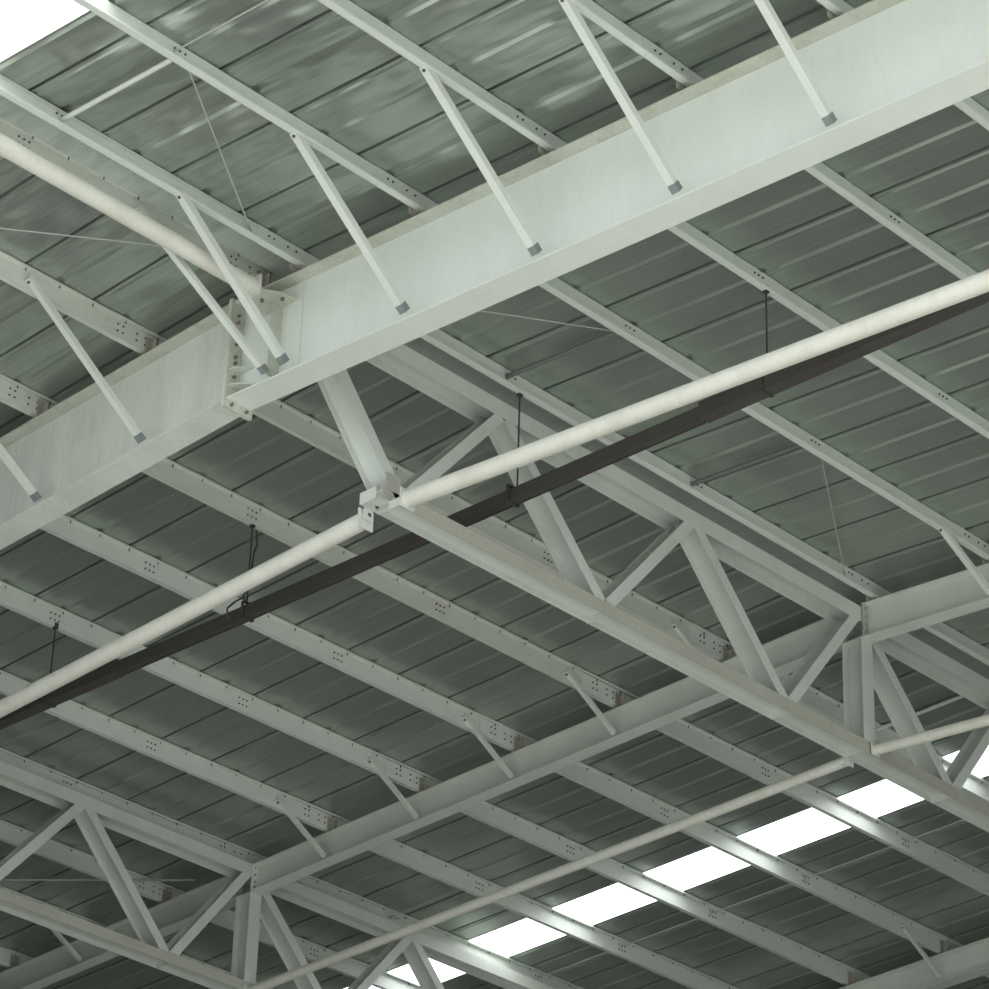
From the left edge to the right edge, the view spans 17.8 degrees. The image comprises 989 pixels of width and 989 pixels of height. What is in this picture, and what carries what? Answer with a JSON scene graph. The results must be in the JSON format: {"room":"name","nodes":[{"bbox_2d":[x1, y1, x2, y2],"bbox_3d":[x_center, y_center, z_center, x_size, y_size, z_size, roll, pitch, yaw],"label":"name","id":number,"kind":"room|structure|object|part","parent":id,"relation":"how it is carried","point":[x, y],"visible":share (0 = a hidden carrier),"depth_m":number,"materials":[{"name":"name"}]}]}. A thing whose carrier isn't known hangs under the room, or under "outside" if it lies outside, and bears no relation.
{"room":"industrial warehouse","nodes":[
{"label":"industrial warehouse","id":0,"kind":"room"},
{"bbox_2d":[0,0,988,988],"bbox_3d":[2.272,5.189,38.667,41.000,1.389,34.700,-24,-38,37],"label":"deck","id":1,"kind":"structure","parent":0,"point":[931,171],"depth_m":30.48,"materials":[{"name":"grey metal"}]},
{"bbox_2d":[0,0,88,61],"bbox_3d":[0.893,-5.478,20.370,13.964,0.701,0.740,-24,-38,37],"label":"window","id":2,"kind":"structure","parent":1,"relation":"attached to","point":[23,23],"depth_m":24.46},
{"bbox_2d":[0,760,556,988],"bbox_3d":[-2.095,5.574,37.884,0.266,1.586,18.380,-24,-38,37],"label":"roof truss","id":3,"kind":"object","parent":1,"relation":"attached to","point":[91,815],"visible":0.97,"depth_m":36.63,"materials":[{"name":"metal"}]},
{"bbox_2d":[0,876,241,988],"bbox_3d":[-6.473,6.317,40.321,9.550,0.954,0.175,-24,-38,37],"label":"rafter","id":4,"kind":"object","parent":3,"relation":"attached to","point":[171,915],"visible":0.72,"depth_m":39.04,"materials":[{"name":"white metal"}]},
{"bbox_2d":[0,946,32,967],"bbox_3d":[-8.080,4.838,38.356,0.124,0.194,6.450,-24,-38,37],"label":"purlin","id":5,"kind":"object","parent":4,"relation":"on","point":[5,954],"visible":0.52,"depth_m":40.10,"materials":[{"name":"paint"}]},
{"bbox_2d":[0,885,104,926],"bbox_3d":[-7.031,4.316,37.516,0.124,0.194,6.450,-24,-38,37],"label":"purlin","id":6,"kind":"object","parent":4,"relation":"on","point":[1,887],"visible":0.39,"depth_m":38.72,"materials":[{"name":"paint"}]},
{"bbox_2d":[50,929,81,961],"bbox_3d":[-5.376,5.401,38.897,0.045,0.483,0.817,-23,-38,37],"label":"knee brace","id":7,"kind":"object","parent":4,"relation":"attached to","point":[58,935],"visible":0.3,"depth_m":38.94,"materials":[{"name":"white metal"}]},
{"bbox_2d":[0,819,181,893],"bbox_3d":[-5.974,3.790,36.670,0.124,0.194,6.450,-24,-38,37],"label":"purlin","id":8,"kind":"object","parent":4,"relation":"on","point":[12,834],"visible":0.59,"depth_m":37.42,"materials":[{"name":"paint"}]},
{"bbox_2d":[4,879,194,880],"bbox_3d":[-4.758,4.639,38.077,2.292,0.104,0.024,2,-29,0],"label":"rod","id":9,"kind":"object","parent":8,"relation":"attached to","point":[4,879],"visible":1,"depth_m":38.06,"materials":[{"name":"grey metal"}]},
{"bbox_2d":[51,906,273,988],"bbox_3d":[-2.552,6.754,41.587,0.124,0.201,8.500,-24,-38,37],"label":"purlin","id":10,"kind":"object","parent":4,"relation":"on","point":[58,908],"visible":0.16,"depth_m":40.28,"materials":[{"name":"paint"}]},
{"bbox_2d":[129,871,420,988],"bbox_3d":[-1.495,6.229,40.741,0.124,0.201,8.500,-24,-38,37],"label":"purlin","id":11,"kind":"object","parent":4,"relation":"on","point":[351,967],"visible":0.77,"depth_m":39.94,"materials":[{"name":"paint"}]},
{"bbox_2d":[0,748,264,858],"bbox_3d":[-5.765,2.811,35.065,0.124,0.194,8.900,-24,-38,37],"label":"purlin","id":12,"kind":"object","parent":3,"relation":"on","point":[6,756],"visible":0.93,"depth_m":36.25,"materials":[{"name":"paint"}]},
{"bbox_3d":[-2.915,5.231,37.085,0.246,1.098,0.180,-24,-38,37],"label":"post","id":13,"kind":"part","parent":3,"relation":"part of","materials":[{"name":"metal"}]},
{"bbox_2d":[209,835,583,988],"bbox_3d":[-0.446,5.707,39.901,0.124,0.201,8.500,-24,-38,37],"label":"purlin","id":14,"kind":"object","parent":3,"relation":"on","point":[310,881],"visible":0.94,"depth_m":39.27,"materials":[{"name":"paint"}]},
{"bbox_2d":[536,952,607,978],"bbox_3d":[1.038,5.991,40.391,1.426,0.085,0.014,-24,-38,37],"label":"rod","id":15,"kind":"object","parent":14,"relation":"attached to","point":[604,952],"visible":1,"depth_m":40.42,"materials":[{"name":"grey metal"}]},
{"bbox_2d":[0,77,988,679],"bbox_3d":[6.817,2.677,35.180,0.420,0.025,34.700,-24,-38,37],"label":"roof purlin","id":16,"kind":"object","parent":1,"relation":"attached to","point":[11,112],"visible":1,"depth_m":28.78,"materials":[{"name":"metal"}]},
{"bbox_2d":[480,310,612,331],"bbox_3d":[0.069,-1.582,27.734,2.171,0.075,0.012,7,-30,-9],"label":"rod","id":17,"kind":"object","parent":1,"relation":"attached to","point":[480,310],"visible":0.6,"depth_m":27.78,"materials":[{"name":"grey metal"}]},
{"bbox_2d":[223,0,988,420],"bbox_3d":[2.761,-3.251,22.955,13.809,1.836,0.515,-24,-38,37],"label":"rafter","id":18,"kind":"object","parent":1,"relation":"attached to","point":[881,67],"visible":0.94,"depth_m":24.52,"materials":[{"name":"paint"}]},
{"bbox_2d":[0,299,249,549],"bbox_3d":[-6.629,0.969,30.896,12.190,1.770,0.320,-24,-38,37],"label":"rafter","id":19,"kind":"object","parent":18,"relation":"attached to","point":[75,450],"visible":0.92,"depth_m":28.24,"materials":[{"name":"paint"}]},
{"bbox_2d":[0,443,41,501],"bbox_3d":[-4.612,-0.642,28.355,1.382,1.137,0.062,22,-35,-32],"label":"knee brace","id":20,"kind":"object","parent":19,"relation":"attached to","point":[10,463],"visible":1,"depth_m":28.39,"materials":[{"name":"white metal"}]},
{"bbox_2d":[0,374,56,404],"bbox_3d":[-5.671,-1.608,27.815,0.124,0.188,5.070,-24,-38,37],"label":"purlin","id":21,"kind":"object","parent":19,"relation":"on","point":[1,375],"visible":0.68,"depth_m":29.00,"materials":[{"name":"paint"}]},
{"bbox_2d":[0,250,164,342],"bbox_3d":[-4.578,-2.152,26.940,0.124,0.188,5.070,-24,-38,37],"label":"purlin","id":22,"kind":"object","parent":19,"relation":"on","point":[14,272],"visible":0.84,"depth_m":27.65,"materials":[{"name":"paint"}]},
{"bbox_2d":[25,276,145,442],"bbox_3d":[-3.553,-1.171,27.508,1.368,1.137,0.061,25,-37,-35],"label":"knee brace","id":23,"kind":"object","parent":19,"relation":"attached to","point":[33,284],"visible":1,"depth_m":27.49,"materials":[{"name":"white metal"}]},
{"bbox_3d":[-2.197,-1.164,27.306,0.019,1.085,0.320,-24,-38,37],"label":"plate","id":24,"kind":"part","parent":19,"relation":"part of","materials":[{"name":"white metal"}]},
{"bbox_2d":[0,133,261,297],"bbox_3d":[-3.535,-2.572,25.547,0.184,0.192,4.346,-24,-38,37],"label":"pipe","id":25,"kind":"object","parent":18,"relation":"attached to","point":[13,151],"visible":0.89,"depth_m":25.88,"materials":[{"name":"beige metal"}]},
{"bbox_3d":[-2.049,-1.763,26.900,0.184,0.192,0.014,-24,-38,37],"label":"plate","id":26,"kind":"part","parent":25,"relation":"part of","materials":[{"name":"white metal"}]},
{"bbox_2d":[0,117,281,278],"bbox_3d":[-3.506,-2.684,26.083,0.124,0.188,5.070,-24,-38,37],"label":"purlin","id":27,"kind":"object","parent":18,"relation":"on","point":[7,128],"visible":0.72,"depth_m":26.32,"materials":[{"name":"paint"}]},
{"bbox_2d":[0,227,159,245],"bbox_3d":[-3.658,-2.200,26.824,2.395,0.083,0.014,7,-30,-9],"label":"rod","id":28,"kind":"object","parent":27,"relation":"attached to","point":[0,227],"visible":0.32,"depth_m":26.84,"materials":[{"name":"grey metal"}]},
{"bbox_2d":[0,74,290,254],"bbox_3d":[-3.157,-2.840,25.792,0.124,0.191,5.070,-24,-38,37],"label":"purlin","id":29,"kind":"object","parent":18,"relation":"on","point":[134,162],"visible":0.81,"depth_m":25.88,"materials":[{"name":"paint"}]},
{"bbox_2d":[60,59,172,121],"bbox_3d":[-2.995,-3.204,25.055,1.337,0.110,0.044,-24,-38,37],"label":"tube","id":30,"kind":"object","parent":29,"relation":"attached to","point":[166,62],"visible":1,"depth_m":25.03,"materials":[{"name":"white metal"}]},
{"bbox_2d":[184,58,251,231],"bbox_3d":[-2.234,-2.803,25.701,0.014,0.086,2.511,-3,-30,8],"label":"rod","id":31,"kind":"object","parent":29,"relation":"attached to","point":[184,58],"visible":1,"depth_m":25.69,"materials":[{"name":"grey metal"}]},
{"bbox_2d":[135,205,269,374],"bbox_3d":[-2.461,-1.719,26.607,1.412,1.140,0.059,21,-35,-31],"label":"knee brace","id":32,"kind":"object","parent":18,"relation":"attached to","point":[179,261],"visible":0.66,"depth_m":26.61,"materials":[{"name":"white metal"}]},
{"bbox_2d":[73,0,380,184],"bbox_3d":[-2.116,-3.235,24.885,0.124,0.191,5.070,-24,-38,37],"label":"purlin","id":33,"kind":"object","parent":18,"relation":"on","point":[104,9],"visible":0.81,"depth_m":24.88,"materials":[{"name":"paint"}]},
{"bbox_2d":[173,0,268,51],"bbox_3d":[-1.985,-3.626,24.103,1.381,0.082,0.014,-24,-38,37],"label":"rod","id":34,"kind":"object","parent":33,"relation":"attached to","point":[261,3],"visible":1,"depth_m":24.19,"materials":[{"name":"grey metal"}]},
{"bbox_2d":[289,128,409,314],"bbox_3d":[-1.165,-2.194,25.484,0.072,1.087,1.403,-22,-37,36],"label":"knee brace","id":35,"kind":"object","parent":33,"relation":"attached to","point":[400,304],"visible":1,"depth_m":25.46,"materials":[{"name":"white metal"}]},
{"bbox_2d":[175,190,289,365],"bbox_3d":[-2.184,-1.803,26.383,0.072,1.082,1.359,-23,-37,36],"label":"knee brace","id":36,"kind":"object","parent":18,"relation":"attached to","point":[281,357],"visible":1,"depth_m":26.36,"materials":[{"name":"white metal"}]},
{"bbox_3d":[-2.182,-1.169,27.292,0.019,1.090,0.320,-24,-38,37],"label":"plate","id":37,"kind":"part","parent":18,"relation":"part of","materials":[{"name":"paint"}]},
{"bbox_2d":[220,246,279,282],"bbox_3d":[0.691,-0.400,29.897,0.124,0.194,8.900,-24,-38,37],"label":"purlin","id":38,"kind":"object","parent":18,"relation":"on","point":[239,262],"visible":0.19,"depth_m":27.31,"materials":[{"name":"paint"}]},
{"bbox_2d":[317,0,510,122],"bbox_3d":[-1.056,-3.638,23.962,0.124,0.191,5.070,-24,-38,37],"label":"purlin","id":39,"kind":"object","parent":18,"relation":"on","point":[347,9],"visible":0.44,"depth_m":24.34,"materials":[{"name":"paint"}]},
{"bbox_2d":[419,62,541,255],"bbox_3d":[-0.105,-2.597,24.561,0.072,1.087,1.403,-22,-37,36],"label":"knee brace","id":40,"kind":"object","parent":39,"relation":"attached to","point":[431,77],"visible":1,"depth_m":24.54,"materials":[{"name":"white metal"}]},
{"bbox_2d":[558,0,682,194],"bbox_3d":[0.941,-2.994,23.651,0.072,1.087,1.403,-22,-37,36],"label":"knee brace","id":41,"kind":"object","parent":18,"relation":"attached to","point":[674,186],"visible":1,"depth_m":23.63,"materials":[{"name":"white metal"}]},
{"bbox_2d":[571,0,679,82],"bbox_3d":[-0.010,-4.035,23.052,0.124,0.191,5.070,-24,-38,37],"label":"purlin","id":42,"kind":"object","parent":18,"relation":"on","point":[589,9],"visible":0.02,"depth_m":23.83,"materials":[{"name":"paint"}]},
{"bbox_2d":[318,344,988,832],"bbox_3d":[4.462,2.418,32.574,0.348,1.717,18.380,-24,-38,37],"label":"roof truss","id":43,"kind":"object","parent":18,"relation":"attached to","point":[867,668],"visible":0.96,"depth_m":30.20,"materials":[{"name":"metal"}]},
{"bbox_2d":[0,507,373,717],"bbox_3d":[-4.289,1.832,29.788,8.793,0.690,0.175,-24,-38,37],"label":"pipe","id":44,"kind":"object","parent":43,"relation":"attached to","point":[355,524],"visible":1,"depth_m":28.49,"materials":[{"name":"white metal"}]},
{"bbox_3d":[-1.112,0.219,27.265,0.014,0.179,0.175,-24,-38,37],"label":"plate","id":45,"kind":"part","parent":44,"relation":"part of","materials":[{"name":"white metal"}]},
{"bbox_3d":[-1.088,0.011,27.214,0.195,0.115,0.010,-24,-38,37],"label":"plate","id":46,"kind":"part","parent":43,"relation":"part of","materials":[{"name":"white metal"}]},
{"bbox_2d":[250,619,846,894],"bbox_3d":[0.392,2.904,34.827,8.770,0.895,0.183,-24,-38,37],"label":"rafter","id":47,"kind":"object","parent":43,"relation":"on","point":[687,696],"visible":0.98,"depth_m":34.88,"materials":[{"name":"white metal"}]},
{"bbox_2d":[0,670,347,821],"bbox_3d":[-4.719,2.291,34.228,0.124,0.194,8.900,-24,-38,37],"label":"purlin","id":48,"kind":"object","parent":47,"relation":"on","point":[70,711],"visible":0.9,"depth_m":35.15,"materials":[{"name":"paint"}]},
{"bbox_2d":[0,581,440,783],"bbox_3d":[-3.634,1.751,33.359,0.124,0.194,8.900,-24,-38,37],"label":"purlin","id":49,"kind":"object","parent":47,"relation":"on","point":[12,598],"visible":0.87,"depth_m":33.88,"materials":[{"name":"paint"}]},
{"bbox_2d":[43,622,58,707],"bbox_3d":[-4.503,1.739,32.336,0.040,0.921,0.148,-24,-38,37],"label":"rod","id":50,"kind":"object","parent":49,"relation":"hanging from","point":[56,625],"visible":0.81,"depth_m":32.35,"materials":[{"name":"black metal"}]},
{"bbox_3d":[-4.522,1.683,32.342,0.016,0.790,0.016,-9,-31,19],"label":"rod","id":51,"kind":"part","parent":50,"relation":"part of","materials":[{"name":"black metal"}]},
{"bbox_3d":[-2.800,4.541,37.351,0.015,0.340,0.183,-24,-38,37],"label":"plate","id":52,"kind":"part","parent":47,"relation":"part of","materials":[{"name":"white metal"}]},
{"bbox_2d":[40,514,534,741],"bbox_3d":[-2.566,1.220,32.505,0.124,0.194,8.900,-24,-38,37],"label":"purlin","id":53,"kind":"object","parent":47,"relation":"on","point":[81,535],"visible":0.81,"depth_m":32.81,"materials":[{"name":"paint"}]},
{"bbox_2d":[276,797,326,857],"bbox_3d":[-2.224,3.834,36.375,0.045,0.483,0.817,-23,-38,37],"label":"knee brace","id":54,"kind":"object","parent":47,"relation":"attached to","point":[279,801],"visible":1,"depth_m":36.36,"materials":[{"name":"white metal"}]},
{"bbox_2d":[0,375,637,698],"bbox_3d":[-1.473,0.677,31.630,0.124,0.194,8.900,-24,-38,37],"label":"purlin","id":55,"kind":"object","parent":47,"relation":"on","point":[166,471],"visible":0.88,"depth_m":31.58,"materials":[{"name":"paint"}]},
{"bbox_2d":[240,524,255,622],"bbox_3d":[-2.356,0.734,30.579,0.040,1.068,0.148,-24,-38,37],"label":"rod","id":56,"kind":"object","parent":55,"relation":"hanging from","point":[252,526],"visible":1,"depth_m":30.42,"materials":[{"name":"black metal"}]},
{"bbox_3d":[-2.368,0.682,30.592,0.016,0.937,0.016,-9,-31,19],"label":"rod","id":57,"kind":"part","parent":56,"relation":"part of","materials":[{"name":"black metal"}]},
{"bbox_2d":[367,757,418,818],"bbox_3d":[-1.139,3.294,35.506,0.045,0.483,0.817,-23,-38,37],"label":"knee brace","id":58,"kind":"object","parent":47,"relation":"attached to","point":[371,760],"visible":1,"depth_m":35.49,"materials":[{"name":"white metal"}]},
{"bbox_2d":[102,310,731,646],"bbox_3d":[-0.380,0.133,30.755,0.124,0.194,8.900,-24,-38,37],"label":"purlin","id":59,"kind":"object","parent":47,"relation":"on","point":[278,413],"visible":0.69,"depth_m":30.67,"materials":[{"name":"paint"}]},
{"bbox_2d":[462,715,513,778],"bbox_3d":[-0.071,2.763,34.651,0.045,0.483,0.817,-23,-38,37],"label":"knee brace","id":60,"kind":"object","parent":47,"relation":"attached to","point":[466,719],"visible":1,"depth_m":34.64,"materials":[{"name":"white metal"}]},
{"bbox_2d":[293,798,734,988],"bbox_3d":[0.600,5.187,39.064,0.124,0.201,8.500,-24,-38,37],"label":"purlin","id":61,"kind":"object","parent":47,"relation":"on","point":[396,851],"visible":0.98,"depth_m":38.53,"materials":[{"name":"paint"}]},
{"bbox_2d":[619,918,696,947],"bbox_3d":[2.103,5.462,39.538,1.481,0.088,0.014,-24,-38,37],"label":"rod","id":62,"kind":"object","parent":61,"relation":"attached to","point":[696,918],"visible":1,"depth_m":39.57,"materials":[{"name":"grey metal"}]},
{"bbox_2d":[564,669,615,734],"bbox_3d":[1.022,2.219,33.776,0.045,0.483,0.817,-23,-38,37],"label":"knee brace","id":63,"kind":"object","parent":47,"relation":"attached to","point":[567,673],"visible":1,"depth_m":33.76,"materials":[{"name":"white metal"}]},
{"bbox_2d":[385,757,852,969],"bbox_3d":[1.685,4.647,38.195,0.124,0.201,8.500,-24,-38,37],"label":"purlin","id":64,"kind":"object","parent":47,"relation":"on","point":[488,813],"visible":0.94,"depth_m":37.68,"materials":[{"name":"paint"}]},
{"bbox_2d":[710,884,790,913],"bbox_3d":[3.180,4.926,38.676,1.456,0.086,0.014,-24,-38,37],"label":"rod","id":65,"kind":"object","parent":64,"relation":"attached to","point":[788,884],"visible":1,"depth_m":38.71,"materials":[{"name":"grey metal"}]},
{"bbox_2d":[671,621,696,649],"bbox_3d":[2.115,1.676,32.901,0.045,0.483,0.817,-23,-38,37],"label":"knee brace","id":66,"kind":"object","parent":47,"relation":"attached to","point":[677,628],"visible":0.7,"depth_m":32.79,"materials":[{"name":"white metal"}]},
{"bbox_2d":[479,716,944,937],"bbox_3d":[2.753,4.116,37.340,0.124,0.201,8.500,-24,-38,37],"label":"purlin","id":67,"kind":"object","parent":47,"relation":"on","point":[583,774],"visible":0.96,"depth_m":36.82,"materials":[{"name":"paint"}]},
{"bbox_2d":[803,847,890,879],"bbox_3d":[4.260,4.389,37.812,1.491,0.088,0.014,-24,-38,37],"label":"rod","id":68,"kind":"object","parent":67,"relation":"attached to","point":[887,847],"visible":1,"depth_m":37.84,"materials":[{"name":"grey metal"}]},
{"bbox_2d":[901,923,941,977],"bbox_3d":[5.333,5.707,39.574,0.045,0.483,0.817,-23,-38,37],"label":"knee brace","id":69,"kind":"object","parent":67,"relation":"attached to","point":[911,938],"visible":1,"depth_m":39.56,"materials":[{"name":"white metal"}]},
{"bbox_2d":[581,670,988,877],"bbox_3d":[3.846,3.572,36.466,0.124,0.201,8.500,-24,-38,37],"label":"purlin","id":70,"kind":"object","parent":47,"relation":"on","point":[681,730],"visible":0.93,"depth_m":35.91,"materials":[{"name":"paint"}]},
{"bbox_2d":[903,820,963,842],"bbox_3d":[5.353,3.845,36.937,1.491,0.088,0.014,-24,-38,37],"label":"rod","id":71,"kind":"object","parent":70,"relation":"attached to","point":[960,820],"visible":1,"depth_m":37.09,"materials":[{"name":"grey metal"}]},
{"bbox_2d":[689,623,988,804],"bbox_3d":[4.939,3.029,35.591,0.124,0.201,8.500,-24,-38,37],"label":"purlin","id":72,"kind":"object","parent":47,"relation":"on","point":[813,699],"visible":0.55,"depth_m":34.37,"materials":[{"name":"paint"}]},
{"bbox_2d":[244,757,853,988],"bbox_3d":[0.344,4.202,34.090,8.793,0.494,0.123,-24,-38,37],"label":"pipe","id":73,"kind":"object","parent":43,"relation":"attached to","point":[834,765],"visible":1,"depth_m":33.73,"materials":[{"name":"beige metal"}]},
{"bbox_3d":[3.534,2.645,31.519,0.014,0.126,0.123,-24,-38,37],"label":"plate","id":74,"kind":"part","parent":73,"relation":"part of","materials":[{"name":"white metal"}]},
{"bbox_2d":[388,269,988,512],"bbox_3d":[3.148,-1.393,23.552,11.166,0.807,0.175,-24,-38,37],"label":"pipe","id":75,"kind":"object","parent":43,"relation":"attached to","point":[977,284],"visible":1,"depth_m":24.80,"materials":[{"name":"white metal"}]},
{"bbox_3d":[-0.819,0.060,27.038,0.231,0.080,0.012,-24,-38,37],"label":"fin plate","id":76,"kind":"part","parent":75,"relation":"part of","materials":[{"name":"white metal"}]},
{"bbox_3d":[-0.742,0.043,26.964,0.014,0.179,0.175,-24,-38,37],"label":"plate","id":77,"kind":"part","parent":75,"relation":"part of","materials":[{"name":"white metal"}]},
{"bbox_3d":[3.656,2.006,31.767,0.246,1.126,0.180,-24,-38,37],"label":"post","id":78,"kind":"part","parent":43,"relation":"part of","materials":[{"name":"metal"}]},
{"bbox_2d":[839,937,988,988],"bbox_3d":[5.809,5.899,39.722,8.790,0.861,0.200,-24,-38,37],"label":"rafter","id":79,"kind":"object","parent":43,"relation":"on","point":[970,961],"visible":1,"depth_m":39.87,"materials":[{"name":"white metal"}]},
{"bbox_2d":[744,922,871,985],"bbox_3d":[6.974,7.525,42.995,0.124,0.213,11.100,-24,-38,37],"label":"purlin","id":80,"kind":"object","parent":79,"relation":"on","point":[771,942],"visible":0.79,"depth_m":40.19,"materials":[{"name":"paint"}]},
{"bbox_2d":[837,888,988,977],"bbox_3d":[8.042,6.994,42.140,0.124,0.213,11.100,-24,-38,37],"label":"purlin","id":81,"kind":"object","parent":79,"relation":"on","point":[857,906],"visible":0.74,"depth_m":39.30,"materials":[{"name":"paint"}]},
{"bbox_2d":[937,851,988,895],"bbox_3d":[9.135,6.450,41.265,0.124,0.213,11.100,-24,-38,37],"label":"purlin","id":82,"kind":"object","parent":79,"relation":"on","point":[960,872],"visible":1,"depth_m":38.10,"materials":[{"name":"paint"}]},
{"bbox_2d":[861,558,988,642],"bbox_3d":[7.099,-0.053,29.218,9.150,1.021,0.199,-24,-38,37],"label":"rafter","id":83,"kind":"object","parent":43,"relation":"attached to","point":[958,594],"visible":1,"depth_m":31.61,"materials":[{"name":"white metal"}]},
{"bbox_2d":[256,224,878,595],"bbox_3d":[1.040,-0.554,29.607,0.124,0.197,8.900,-24,-38,37],"label":"purlin","id":84,"kind":"object","parent":83,"relation":"on","point":[281,247],"visible":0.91,"depth_m":29.39,"materials":[{"name":"paint"}]},
{"bbox_2d":[505,393,522,507],"bbox_3d":[0.178,-0.441,28.502,0.040,1.218,0.151,-24,-38,37],"label":"rod","id":85,"kind":"object","parent":84,"relation":"hanging from","point":[519,395],"visible":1,"depth_m":28.39,"materials":[{"name":"black metal"}]},
{"bbox_3d":[0.216,-0.465,28.561,0.016,1.087,0.016,-9,-31,19],"label":"rod","id":86,"kind":"part","parent":85,"relation":"part of","materials":[{"name":"black metal"}]},
{"bbox_2d":[505,331,616,378],"bbox_3d":[0.599,-1.255,28.333,1.337,0.114,0.047,-24,-38,37],"label":"tube","id":87,"kind":"object","parent":84,"relation":"attached to","point":[609,334],"visible":1,"depth_m":28.32,"materials":[{"name":"grey metal"}]},
{"bbox_2d":[690,444,800,485],"bbox_3d":[2.382,-0.284,29.957,1.337,0.114,0.047,-24,-38,37],"label":"tube","id":88,"kind":"object","parent":84,"relation":"attached to","point":[795,446],"visible":1,"depth_m":29.94,"materials":[{"name":"grey metal"}]},
{"bbox_2d":[821,459,845,574],"bbox_3d":[3.290,0.206,30.733,0.012,0.084,2.686,-4,-30,10],"label":"rod","id":89,"kind":"object","parent":84,"relation":"attached to","point":[821,459],"visible":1,"depth_m":30.76,"materials":[{"name":"grey metal"}]},
{"bbox_2d":[375,166,961,539],"bbox_3d":[2.082,-0.950,28.700,0.124,0.197,8.900,-24,-38,37],"label":"purlin","id":90,"kind":"object","parent":83,"relation":"on","point":[391,185],"visible":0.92,"depth_m":28.39,"materials":[{"name":"paint"}]},
{"bbox_3d":[3.786,1.297,32.060,0.015,0.390,0.183,-24,-38,37],"label":"plate","id":91,"kind":"part","parent":83,"relation":"part of","materials":[{"name":"grey metal"}]},
{"bbox_2d":[837,561,988,665],"bbox_3d":[6.359,2.342,34.443,0.124,0.202,8.500,-24,-38,37],"label":"purlin","id":92,"kind":"object","parent":83,"relation":"on","point":[867,587],"visible":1,"depth_m":32.77,"materials":[{"name":"paint"}]},
{"bbox_2d":[938,523,988,594],"bbox_3d":[4.583,0.632,30.807,0.055,0.459,0.825,-24,-38,37],"label":"knee brace","id":93,"kind":"object","parent":83,"relation":"attached to","point":[948,537],"visible":1,"depth_m":30.78,"materials":[{"name":"white metal"}]},
{"bbox_2d":[953,522,988,560],"bbox_3d":[7.401,1.946,33.535,0.124,0.202,8.500,-24,-38,37],"label":"purlin","id":94,"kind":"object","parent":83,"relation":"on","point":[968,540],"visible":1,"depth_m":31.03,"materials":[{"name":"paint"}]},
{"bbox_2d":[871,714,988,757],"bbox_3d":[7.081,1.319,28.482,9.164,0.664,0.123,-24,-38,37],"label":"pipe","id":95,"kind":"object","parent":43,"relation":"attached to","point":[877,750],"visible":1,"depth_m":30.90,"materials":[{"name":"white metal"}]},
{"bbox_3d":[3.779,2.537,31.379,0.014,0.126,0.123,-24,-38,37],"label":"plate","id":96,"kind":"part","parent":95,"relation":"part of","materials":[{"name":"white metal"}]},
{"bbox_2d":[506,103,988,438],"bbox_3d":[3.142,-1.352,27.777,0.124,0.197,8.900,-24,-38,37],"label":"purlin","id":97,"kind":"object","parent":18,"relation":"on","point":[530,129],"visible":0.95,"depth_m":27.14,"materials":[{"name":"paint"}]},
{"bbox_2d":[759,286,773,397],"bbox_3d":[2.292,-1.308,26.698,0.040,1.075,0.148,-24,-38,37],"label":"rod","id":98,"kind":"object","parent":97,"relation":"hanging from","point":[765,291],"visible":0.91,"depth_m":26.70,"materials":[{"name":"black metal"}]},
{"bbox_2d":[0,292,988,729],"bbox_3d":[-0.528,0.317,28.822,20.000,0.160,0.130,-24,-38,37],"label":"cable trunking","id":99,"kind":"object","parent":98,"relation":"hanging from","point":[717,406],"visible":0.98,"depth_m":28.07,"materials":[{"name":"black metal"}]},
{"bbox_2d":[226,531,257,619],"bbox_3d":[-2.442,0.776,30.625,0.259,0.971,0.068,3,-29,-3],"label":"power cable","id":100,"kind":"object","parent":99,"relation":"attached to","point":[256,546],"visible":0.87,"depth_m":30.50,"materials":[{"name":"black rubber"}]},
{"bbox_3d":[2.300,-1.348,26.729,0.016,0.944,0.016,-9,-31,19],"label":"rod","id":101,"kind":"part","parent":98,"relation":"part of","materials":[{"name":"black metal"}]},
{"bbox_2d":[754,0,836,126],"bbox_3d":[2.004,-3.397,22.725,0.072,1.087,1.403,-22,-37,36],"label":"knee brace","id":102,"kind":"object","parent":18,"relation":"attached to","point":[827,116],"visible":1,"depth_m":22.78,"materials":[{"name":"white metal"}]},
{"bbox_2d":[643,37,977,278],"bbox_3d":[4.187,-1.749,26.866,0.124,0.197,8.900,-24,-38,37],"label":"purlin","id":103,"kind":"object","parent":18,"relation":"on","point":[656,56],"visible":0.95,"depth_m":25.75,"materials":[{"name":"paint"}]},
{"bbox_2d":[816,0,988,130],"bbox_3d":[5.251,-2.153,25.941,0.124,0.197,8.900,-24,-38,37],"label":"purlin","id":104,"kind":"object","parent":18,"relation":"on","point":[969,106],"visible":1,"depth_m":24.39,"materials":[{"name":"paint"}]},
{"bbox_2d":[345,746,988,988],"bbox_3d":[-3.368,7.410,42.858,26.286,1.315,0.740,-24,-38,37],"label":"skylight","id":105,"kind":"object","parent":1,"relation":"attached to","point":[883,797],"depth_m":38.20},
{"bbox_2d":[654,955,738,988],"bbox_3d":[5.888,8.065,43.864,0.124,0.213,11.100,-24,-38,37],"label":"purlin","id":106,"kind":"object","parent":1,"relation":"attached to","point":[677,973],"visible":1,"depth_m":40.74,"materials":[{"name":"paint"}]},
{"bbox_3d":[6.010,2.496,34.733,0.124,0.201,8.500,-24,-38,37],"label":"purlin","id":107,"kind":"object","parent":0,"visible":0},
{"bbox_2d":[876,695,963,731],"bbox_3d":[4.719,2.346,34.464,1.372,0.112,0.044,-24,-38,37],"label":"tube","id":108,"kind":"object","parent":107,"relation":"attached to","point":[958,697],"visible":0.6,"depth_m":34.42,"materials":[{"name":"white metal"}]}
]}

